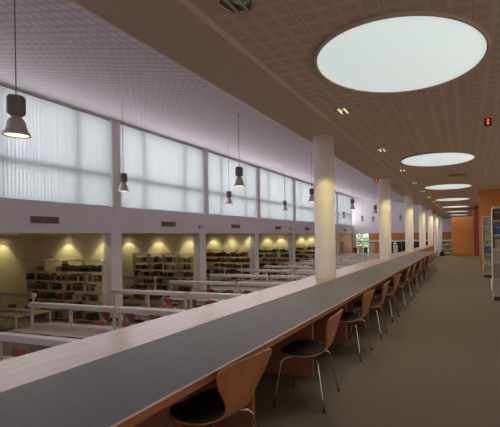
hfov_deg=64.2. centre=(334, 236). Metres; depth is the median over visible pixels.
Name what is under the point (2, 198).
window
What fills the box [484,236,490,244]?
magazine
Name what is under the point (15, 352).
chair
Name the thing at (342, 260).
table
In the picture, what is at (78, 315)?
books
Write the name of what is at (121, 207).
window
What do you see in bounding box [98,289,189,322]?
table
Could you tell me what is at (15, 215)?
wall
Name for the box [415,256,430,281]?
chair
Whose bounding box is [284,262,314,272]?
lamp
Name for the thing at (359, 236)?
tree
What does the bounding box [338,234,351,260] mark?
wall
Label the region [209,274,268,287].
lamp
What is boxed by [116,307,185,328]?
table
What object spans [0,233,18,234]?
strip light
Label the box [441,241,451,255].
bookcase
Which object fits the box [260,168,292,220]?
vertical blind
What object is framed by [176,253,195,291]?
bookcase
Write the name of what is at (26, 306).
chair
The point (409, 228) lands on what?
column
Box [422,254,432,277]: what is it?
chair
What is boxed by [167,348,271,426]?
chair
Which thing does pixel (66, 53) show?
ceiling
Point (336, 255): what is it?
lamp
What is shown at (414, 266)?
chair
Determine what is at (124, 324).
chair
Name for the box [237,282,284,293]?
table
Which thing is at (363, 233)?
window
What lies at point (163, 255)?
bookcase
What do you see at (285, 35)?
ceiling
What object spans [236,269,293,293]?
table
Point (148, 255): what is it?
bookcase
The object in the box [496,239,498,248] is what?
book
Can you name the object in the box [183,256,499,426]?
floor
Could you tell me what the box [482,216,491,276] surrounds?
bookcase
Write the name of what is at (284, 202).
pendant lamp
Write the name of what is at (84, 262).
bookcase
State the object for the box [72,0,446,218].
beam
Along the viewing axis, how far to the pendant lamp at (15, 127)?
5.48 m
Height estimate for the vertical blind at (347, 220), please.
3.515 m
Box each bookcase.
[25,259,44,318]
[42,260,63,319]
[61,260,82,321]
[80,260,106,322]
[132,254,147,298]
[146,254,162,298]
[161,254,177,285]
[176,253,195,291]
[208,250,221,285]
[222,250,235,286]
[236,249,251,286]
[277,247,289,274]
[441,241,451,255]
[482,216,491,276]
[491,207,499,300]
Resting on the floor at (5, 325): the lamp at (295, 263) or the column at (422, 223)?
the column at (422, 223)
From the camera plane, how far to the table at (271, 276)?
18.47 m
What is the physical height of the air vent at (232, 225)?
0.240 m
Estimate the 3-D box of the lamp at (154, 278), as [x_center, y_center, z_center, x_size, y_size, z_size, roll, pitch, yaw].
[-10.451,2.389,19.577,3.380,0.730,0.170,-1,0,19]
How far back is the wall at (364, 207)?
47.36 m
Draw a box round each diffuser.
[425,184,470,188]
[437,198,468,200]
[444,206,467,207]
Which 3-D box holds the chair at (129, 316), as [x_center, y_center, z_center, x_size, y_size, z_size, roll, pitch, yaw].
[-6.915,3.024,13.405,0.479,0.805,0.562,-1,0,24]
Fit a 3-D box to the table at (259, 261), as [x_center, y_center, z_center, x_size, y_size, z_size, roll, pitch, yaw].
[-6.721,2.699,30.510,3.380,1.470,1.260,-1,0,19]
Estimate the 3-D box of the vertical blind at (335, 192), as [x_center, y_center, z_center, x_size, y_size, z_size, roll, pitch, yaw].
[-0.683,-3.107,40.413,0.050,3.515,5.306,-1,0,19]
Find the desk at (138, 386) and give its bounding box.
[0,251,434,426]
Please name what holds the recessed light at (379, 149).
in the ceiling at (285, 35)
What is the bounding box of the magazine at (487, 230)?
[484,227,490,234]
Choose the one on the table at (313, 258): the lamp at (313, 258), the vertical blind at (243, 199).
the lamp at (313, 258)
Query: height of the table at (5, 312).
1.470 m
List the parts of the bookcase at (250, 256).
panel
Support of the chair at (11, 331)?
on the floor at (5, 325)
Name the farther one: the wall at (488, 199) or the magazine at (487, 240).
the wall at (488, 199)
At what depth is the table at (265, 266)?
24.77 m
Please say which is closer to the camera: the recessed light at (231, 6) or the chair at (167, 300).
the recessed light at (231, 6)
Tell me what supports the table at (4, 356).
on the floor at (5, 325)
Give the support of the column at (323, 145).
on the floor at (5, 325)
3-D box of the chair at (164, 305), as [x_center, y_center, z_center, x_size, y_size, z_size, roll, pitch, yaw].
[-6.460,3.017,14.488,0.479,0.805,0.562,-1,0,15]
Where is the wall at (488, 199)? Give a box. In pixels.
[478,189,499,267]
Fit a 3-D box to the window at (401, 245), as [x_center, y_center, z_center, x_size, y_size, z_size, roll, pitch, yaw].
[9.878,1.829,45.812,8.900,2.675,0.120,-1,0,19]
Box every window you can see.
[2,198,108,206]
[121,207,200,213]
[356,233,368,246]
[391,241,433,252]
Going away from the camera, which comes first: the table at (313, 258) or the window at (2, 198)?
the window at (2, 198)
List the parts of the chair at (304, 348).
leg, leg, leg, leg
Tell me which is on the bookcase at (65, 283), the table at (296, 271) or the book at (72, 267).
the book at (72, 267)
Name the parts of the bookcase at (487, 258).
panel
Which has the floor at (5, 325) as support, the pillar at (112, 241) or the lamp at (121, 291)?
the pillar at (112, 241)
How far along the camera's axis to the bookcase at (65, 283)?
16.02 m
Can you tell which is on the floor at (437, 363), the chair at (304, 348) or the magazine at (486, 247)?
the chair at (304, 348)
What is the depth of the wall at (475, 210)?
25.91 m
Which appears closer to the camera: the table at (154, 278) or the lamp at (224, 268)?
the table at (154, 278)
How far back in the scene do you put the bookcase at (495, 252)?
8.85 m
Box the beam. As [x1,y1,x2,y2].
[352,240,451,241]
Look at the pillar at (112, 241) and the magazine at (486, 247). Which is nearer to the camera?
the magazine at (486, 247)
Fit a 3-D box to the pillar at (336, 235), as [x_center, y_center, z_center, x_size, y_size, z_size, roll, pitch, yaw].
[0.148,1.525,43.007,0.420,3.595,0.520,-1,0,19]
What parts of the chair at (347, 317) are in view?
leg, leg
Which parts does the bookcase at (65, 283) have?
panel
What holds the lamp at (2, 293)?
on the table at (5, 312)
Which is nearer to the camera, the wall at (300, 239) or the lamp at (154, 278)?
the lamp at (154, 278)
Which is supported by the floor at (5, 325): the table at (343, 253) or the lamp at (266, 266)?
the table at (343, 253)
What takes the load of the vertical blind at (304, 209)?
attached to the wall at (15, 215)
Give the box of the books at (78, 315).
[27,247,314,320]
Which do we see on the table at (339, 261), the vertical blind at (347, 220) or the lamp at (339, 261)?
the lamp at (339, 261)
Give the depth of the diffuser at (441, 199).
20.76 m
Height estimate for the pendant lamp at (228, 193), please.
2.807 m
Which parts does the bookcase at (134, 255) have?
panel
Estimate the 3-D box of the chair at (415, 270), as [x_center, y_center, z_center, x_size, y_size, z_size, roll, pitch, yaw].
[2.427,1.054,11.414,0.562,0.817,0.489,-1,0,16]
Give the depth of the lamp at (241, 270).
22.21 m
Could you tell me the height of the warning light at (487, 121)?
0.120 m
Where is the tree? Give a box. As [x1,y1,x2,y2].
[357,234,368,254]
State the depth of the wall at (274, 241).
32.69 m
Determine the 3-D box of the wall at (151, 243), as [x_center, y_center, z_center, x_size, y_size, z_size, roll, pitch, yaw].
[-10.921,1.704,22.385,7.240,3.595,0.200,-1,0,19]
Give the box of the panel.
[420,246,432,256]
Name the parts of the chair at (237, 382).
leg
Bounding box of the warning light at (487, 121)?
[484,118,491,125]
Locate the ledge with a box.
[0,245,432,392]
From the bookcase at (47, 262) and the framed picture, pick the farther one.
the framed picture
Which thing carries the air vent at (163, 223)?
in the wall at (15, 215)
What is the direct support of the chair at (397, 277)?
on the floor at (437, 363)
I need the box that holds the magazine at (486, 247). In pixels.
[484,246,488,253]
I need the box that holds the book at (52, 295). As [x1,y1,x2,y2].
[50,292,55,298]
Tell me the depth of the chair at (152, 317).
12.83 m
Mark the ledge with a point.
(21, 370)
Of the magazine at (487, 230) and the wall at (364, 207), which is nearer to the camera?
the magazine at (487, 230)
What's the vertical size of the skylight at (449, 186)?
0.028 m
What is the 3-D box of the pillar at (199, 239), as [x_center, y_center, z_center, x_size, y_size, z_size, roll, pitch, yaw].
[-7.348,1.646,20.999,0.420,3.595,0.520,-1,0,19]
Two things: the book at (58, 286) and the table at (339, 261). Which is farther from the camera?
the table at (339, 261)
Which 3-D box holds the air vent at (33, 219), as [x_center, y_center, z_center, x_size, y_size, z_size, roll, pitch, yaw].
[-9.845,-0.552,13.090,0.020,0.240,0.940,-1,0,19]
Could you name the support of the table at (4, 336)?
on the floor at (5, 325)
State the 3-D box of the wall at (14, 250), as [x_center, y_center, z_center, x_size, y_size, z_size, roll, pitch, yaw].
[-12.680,1.732,17.221,7.240,3.595,0.200,-1,0,19]
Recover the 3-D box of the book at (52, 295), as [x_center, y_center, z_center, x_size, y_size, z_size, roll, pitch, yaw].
[-11.985,2.521,16.376,0.060,0.245,0.198,-1,0,19]
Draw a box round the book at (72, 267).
[69,265,74,270]
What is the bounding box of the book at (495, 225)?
[494,224,496,234]
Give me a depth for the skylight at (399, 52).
3.95 m
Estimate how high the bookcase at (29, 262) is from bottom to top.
2.515 m
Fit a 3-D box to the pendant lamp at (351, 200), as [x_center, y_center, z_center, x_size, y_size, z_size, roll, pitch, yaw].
[0.987,-2.604,21.940,0.330,2.135,0.330,-1,0,-22]
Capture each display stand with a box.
[359,247,362,257]
[369,243,373,254]
[393,245,397,252]
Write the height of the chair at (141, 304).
0.805 m
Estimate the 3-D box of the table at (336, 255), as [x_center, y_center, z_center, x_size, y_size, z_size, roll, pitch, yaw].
[1.624,2.564,38.390,3.380,1.470,1.260,-1,0,19]
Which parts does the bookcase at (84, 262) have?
panel, panel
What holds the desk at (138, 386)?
on the floor at (437, 363)
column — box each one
[313,135,335,278]
[378,178,391,258]
[405,195,413,251]
[419,204,425,247]
[428,210,433,255]
[434,213,438,255]
[438,216,441,253]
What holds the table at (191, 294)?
on the floor at (5, 325)
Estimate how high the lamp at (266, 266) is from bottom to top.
0.730 m
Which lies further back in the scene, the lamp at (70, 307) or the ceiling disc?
the ceiling disc
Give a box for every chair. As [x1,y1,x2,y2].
[6,304,16,320]
[11,305,29,328]
[11,331,40,349]
[11,349,25,356]
[29,308,50,324]
[67,318,77,323]
[93,320,105,325]
[101,312,118,325]
[118,322,128,326]
[125,313,144,324]
[129,303,146,325]
[149,315,159,319]
[150,287,161,301]
[162,304,172,307]
[164,298,179,307]
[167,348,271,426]
[187,299,201,307]
[206,300,215,303]
[273,309,342,412]
[324,289,374,360]
[349,281,389,339]
[368,273,401,321]
[383,268,410,309]
[395,264,415,299]
[402,261,422,292]
[410,258,425,286]
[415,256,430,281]
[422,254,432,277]
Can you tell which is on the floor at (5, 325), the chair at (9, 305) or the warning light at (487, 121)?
the chair at (9, 305)
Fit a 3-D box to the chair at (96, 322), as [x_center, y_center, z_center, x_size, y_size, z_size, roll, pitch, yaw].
[-7.388,3.032,11.762,0.479,0.805,0.562,-1,0,16]
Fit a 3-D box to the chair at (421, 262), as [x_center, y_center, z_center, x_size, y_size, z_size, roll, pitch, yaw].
[2.063,1.060,10.267,0.562,0.817,0.489,-1,0,21]
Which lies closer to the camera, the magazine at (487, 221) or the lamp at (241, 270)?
the magazine at (487, 221)
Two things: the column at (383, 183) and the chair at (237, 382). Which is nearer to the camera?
the chair at (237, 382)
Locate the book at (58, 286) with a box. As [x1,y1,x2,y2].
[56,283,61,289]
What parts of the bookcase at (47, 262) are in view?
panel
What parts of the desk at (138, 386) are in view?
panel, support panel, support panel, support panel, support panel, support panel, support panel, support panel, support panel, support panel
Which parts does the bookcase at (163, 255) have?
panel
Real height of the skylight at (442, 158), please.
0.028 m
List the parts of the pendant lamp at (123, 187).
lamp shade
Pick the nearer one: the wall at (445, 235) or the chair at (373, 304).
the chair at (373, 304)
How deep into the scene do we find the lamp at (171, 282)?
16.68 m
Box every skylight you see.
[313,10,490,93]
[400,151,475,166]
[424,183,471,189]
[435,197,470,200]
[442,205,468,207]
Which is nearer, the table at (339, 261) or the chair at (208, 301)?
the chair at (208, 301)
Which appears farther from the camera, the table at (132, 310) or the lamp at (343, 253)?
the lamp at (343, 253)
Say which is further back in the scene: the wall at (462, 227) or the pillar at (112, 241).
the wall at (462, 227)
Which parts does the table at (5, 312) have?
leg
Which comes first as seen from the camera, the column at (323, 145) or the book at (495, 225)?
the column at (323, 145)
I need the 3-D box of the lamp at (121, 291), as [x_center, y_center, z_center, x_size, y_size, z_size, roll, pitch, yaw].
[-6.722,2.329,13.902,3.380,0.730,0.170,-1,0,19]
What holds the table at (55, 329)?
on the floor at (5, 325)
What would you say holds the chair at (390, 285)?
on the floor at (437, 363)
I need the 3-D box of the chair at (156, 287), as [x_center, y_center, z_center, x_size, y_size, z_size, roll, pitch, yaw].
[-9.285,3.062,19.856,0.479,0.805,0.562,-1,0,24]
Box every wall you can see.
[0,82,351,233]
[0,233,103,318]
[122,234,193,295]
[206,234,249,281]
[259,234,287,274]
[295,234,314,269]
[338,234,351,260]
[351,197,451,254]
[369,232,451,254]
[451,216,473,255]
[473,208,478,255]
[478,189,499,267]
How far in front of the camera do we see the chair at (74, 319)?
12.36 m
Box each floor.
[0,274,313,355]
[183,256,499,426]
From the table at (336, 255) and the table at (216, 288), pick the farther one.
the table at (336, 255)
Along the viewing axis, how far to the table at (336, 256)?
35.39 m
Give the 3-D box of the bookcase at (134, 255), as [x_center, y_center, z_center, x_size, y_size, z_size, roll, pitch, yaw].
[-10.961,2.244,21.779,1.038,2.515,0.300,-1,0,19]
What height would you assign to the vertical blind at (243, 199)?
3.515 m
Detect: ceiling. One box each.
[0,0,415,204]
[0,233,206,235]
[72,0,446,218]
[189,0,499,217]
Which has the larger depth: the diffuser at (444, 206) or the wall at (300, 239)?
the wall at (300, 239)
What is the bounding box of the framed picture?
[341,242,343,251]
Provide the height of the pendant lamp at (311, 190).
2.169 m
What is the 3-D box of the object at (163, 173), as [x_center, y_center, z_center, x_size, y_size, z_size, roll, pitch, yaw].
[-8.121,-2.987,18.575,0.050,3.515,5.366,-1,0,19]
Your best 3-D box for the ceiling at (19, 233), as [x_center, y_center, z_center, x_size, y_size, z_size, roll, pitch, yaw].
[-9.832,-0.202,25.796,7.160,0.180,50.500,-1,0,19]
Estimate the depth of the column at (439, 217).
38.55 m
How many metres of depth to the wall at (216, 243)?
27.13 m
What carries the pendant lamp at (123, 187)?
hanging from the ceiling at (66, 53)
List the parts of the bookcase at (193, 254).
panel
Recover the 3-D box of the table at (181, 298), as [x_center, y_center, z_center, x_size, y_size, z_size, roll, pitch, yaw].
[-5.758,2.683,16.713,3.380,1.470,1.260,-1,0,19]
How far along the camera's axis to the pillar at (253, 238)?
26.16 m
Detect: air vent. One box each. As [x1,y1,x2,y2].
[30,216,58,223]
[161,221,175,226]
[231,224,239,227]
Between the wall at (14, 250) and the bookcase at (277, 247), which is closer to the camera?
the wall at (14, 250)
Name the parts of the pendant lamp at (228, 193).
lamp shade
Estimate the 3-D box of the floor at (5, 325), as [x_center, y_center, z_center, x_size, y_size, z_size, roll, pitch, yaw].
[-1.280,3.446,23.062,25.400,0.200,50.800,-1,0,19]
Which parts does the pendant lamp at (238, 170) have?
cord, lamp shade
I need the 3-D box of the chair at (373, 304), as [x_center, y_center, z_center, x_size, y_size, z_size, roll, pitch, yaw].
[0.542,1.085,5.802,0.562,0.817,0.489,-1,0,17]
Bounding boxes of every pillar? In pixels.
[103,233,122,321]
[193,233,206,291]
[249,234,258,286]
[288,234,295,274]
[335,234,338,254]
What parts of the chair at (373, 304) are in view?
leg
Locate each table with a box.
[0,291,51,329]
[0,332,79,360]
[3,355,13,359]
[8,302,123,355]
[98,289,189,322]
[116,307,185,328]
[122,276,164,303]
[160,280,236,308]
[188,292,244,308]
[204,274,268,303]
[206,267,230,285]
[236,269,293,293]
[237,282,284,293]
[259,261,271,279]
[261,265,312,280]
[270,275,310,282]
[280,262,314,279]
[295,270,314,279]
[298,260,340,275]
[312,258,350,274]
[336,255,367,262]
[336,256,359,262]
[336,263,357,264]
[342,260,368,265]
[343,253,373,259]
[361,256,379,262]
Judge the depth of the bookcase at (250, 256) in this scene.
26.11 m
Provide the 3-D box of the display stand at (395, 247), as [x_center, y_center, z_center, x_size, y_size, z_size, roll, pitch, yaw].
[7.047,2.112,44.622,0.500,2.200,0.500,-1,0,19]
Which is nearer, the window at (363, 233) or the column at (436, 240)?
the column at (436, 240)
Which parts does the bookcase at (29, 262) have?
panel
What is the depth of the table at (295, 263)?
27.49 m
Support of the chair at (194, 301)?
on the floor at (5, 325)
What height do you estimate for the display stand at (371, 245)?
2.500 m
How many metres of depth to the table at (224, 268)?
24.66 m
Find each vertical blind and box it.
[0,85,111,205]
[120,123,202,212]
[208,151,256,217]
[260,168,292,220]
[295,179,314,221]
[335,192,336,223]
[338,193,350,224]
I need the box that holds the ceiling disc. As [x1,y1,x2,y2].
[447,173,467,176]
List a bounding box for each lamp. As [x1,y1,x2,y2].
[0,291,36,313]
[2,0,30,138]
[28,302,117,329]
[111,289,187,309]
[118,109,129,191]
[122,276,156,290]
[169,280,236,297]
[206,267,225,278]
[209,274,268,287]
[225,158,232,203]
[234,114,244,186]
[240,269,293,281]
[264,265,312,275]
[282,177,287,210]
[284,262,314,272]
[300,260,340,268]
[308,162,313,201]
[313,258,350,265]
[336,255,367,255]
[343,253,373,254]
[350,199,354,208]
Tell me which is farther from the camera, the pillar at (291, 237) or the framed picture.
the framed picture
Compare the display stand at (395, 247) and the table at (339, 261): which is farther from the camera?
the display stand at (395, 247)
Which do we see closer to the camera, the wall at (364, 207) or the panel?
the panel
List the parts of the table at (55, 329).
leg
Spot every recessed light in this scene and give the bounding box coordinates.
[215,0,254,13]
[333,107,352,113]
[375,148,388,151]
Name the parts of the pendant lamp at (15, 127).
cord, lamp shade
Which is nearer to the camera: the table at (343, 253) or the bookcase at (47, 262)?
the bookcase at (47, 262)
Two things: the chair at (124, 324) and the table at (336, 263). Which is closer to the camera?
the chair at (124, 324)
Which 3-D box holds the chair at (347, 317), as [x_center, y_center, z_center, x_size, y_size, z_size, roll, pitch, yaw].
[0.208,1.090,4.898,0.562,0.817,0.489,-1,0,22]
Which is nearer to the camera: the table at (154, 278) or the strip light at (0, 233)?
the strip light at (0, 233)
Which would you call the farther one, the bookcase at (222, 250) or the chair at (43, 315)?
the bookcase at (222, 250)
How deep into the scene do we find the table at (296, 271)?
21.30 m
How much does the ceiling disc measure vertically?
0.011 m
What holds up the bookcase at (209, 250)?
on the floor at (5, 325)
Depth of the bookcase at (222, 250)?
26.47 m
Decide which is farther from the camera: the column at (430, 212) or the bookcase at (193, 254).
the column at (430, 212)
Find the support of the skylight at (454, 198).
attached to the ceiling at (285, 35)
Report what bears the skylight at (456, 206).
attached to the ceiling at (285, 35)
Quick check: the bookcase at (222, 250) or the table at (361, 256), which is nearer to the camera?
the bookcase at (222, 250)
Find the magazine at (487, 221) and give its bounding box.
[484,218,490,225]
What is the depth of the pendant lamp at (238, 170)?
11.31 m
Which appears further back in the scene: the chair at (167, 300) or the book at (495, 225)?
the chair at (167, 300)
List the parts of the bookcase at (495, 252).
panel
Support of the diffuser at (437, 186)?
attached to the skylight at (449, 186)
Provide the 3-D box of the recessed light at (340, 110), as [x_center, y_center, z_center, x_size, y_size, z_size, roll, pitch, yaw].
[0.123,-1.878,5.785,0.304,0.027,0.304,-1,0,19]
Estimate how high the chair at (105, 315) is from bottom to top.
0.805 m
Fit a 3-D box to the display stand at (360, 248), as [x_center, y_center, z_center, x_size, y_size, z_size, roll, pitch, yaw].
[3.192,2.274,47.098,0.500,2.000,0.500,-1,0,19]

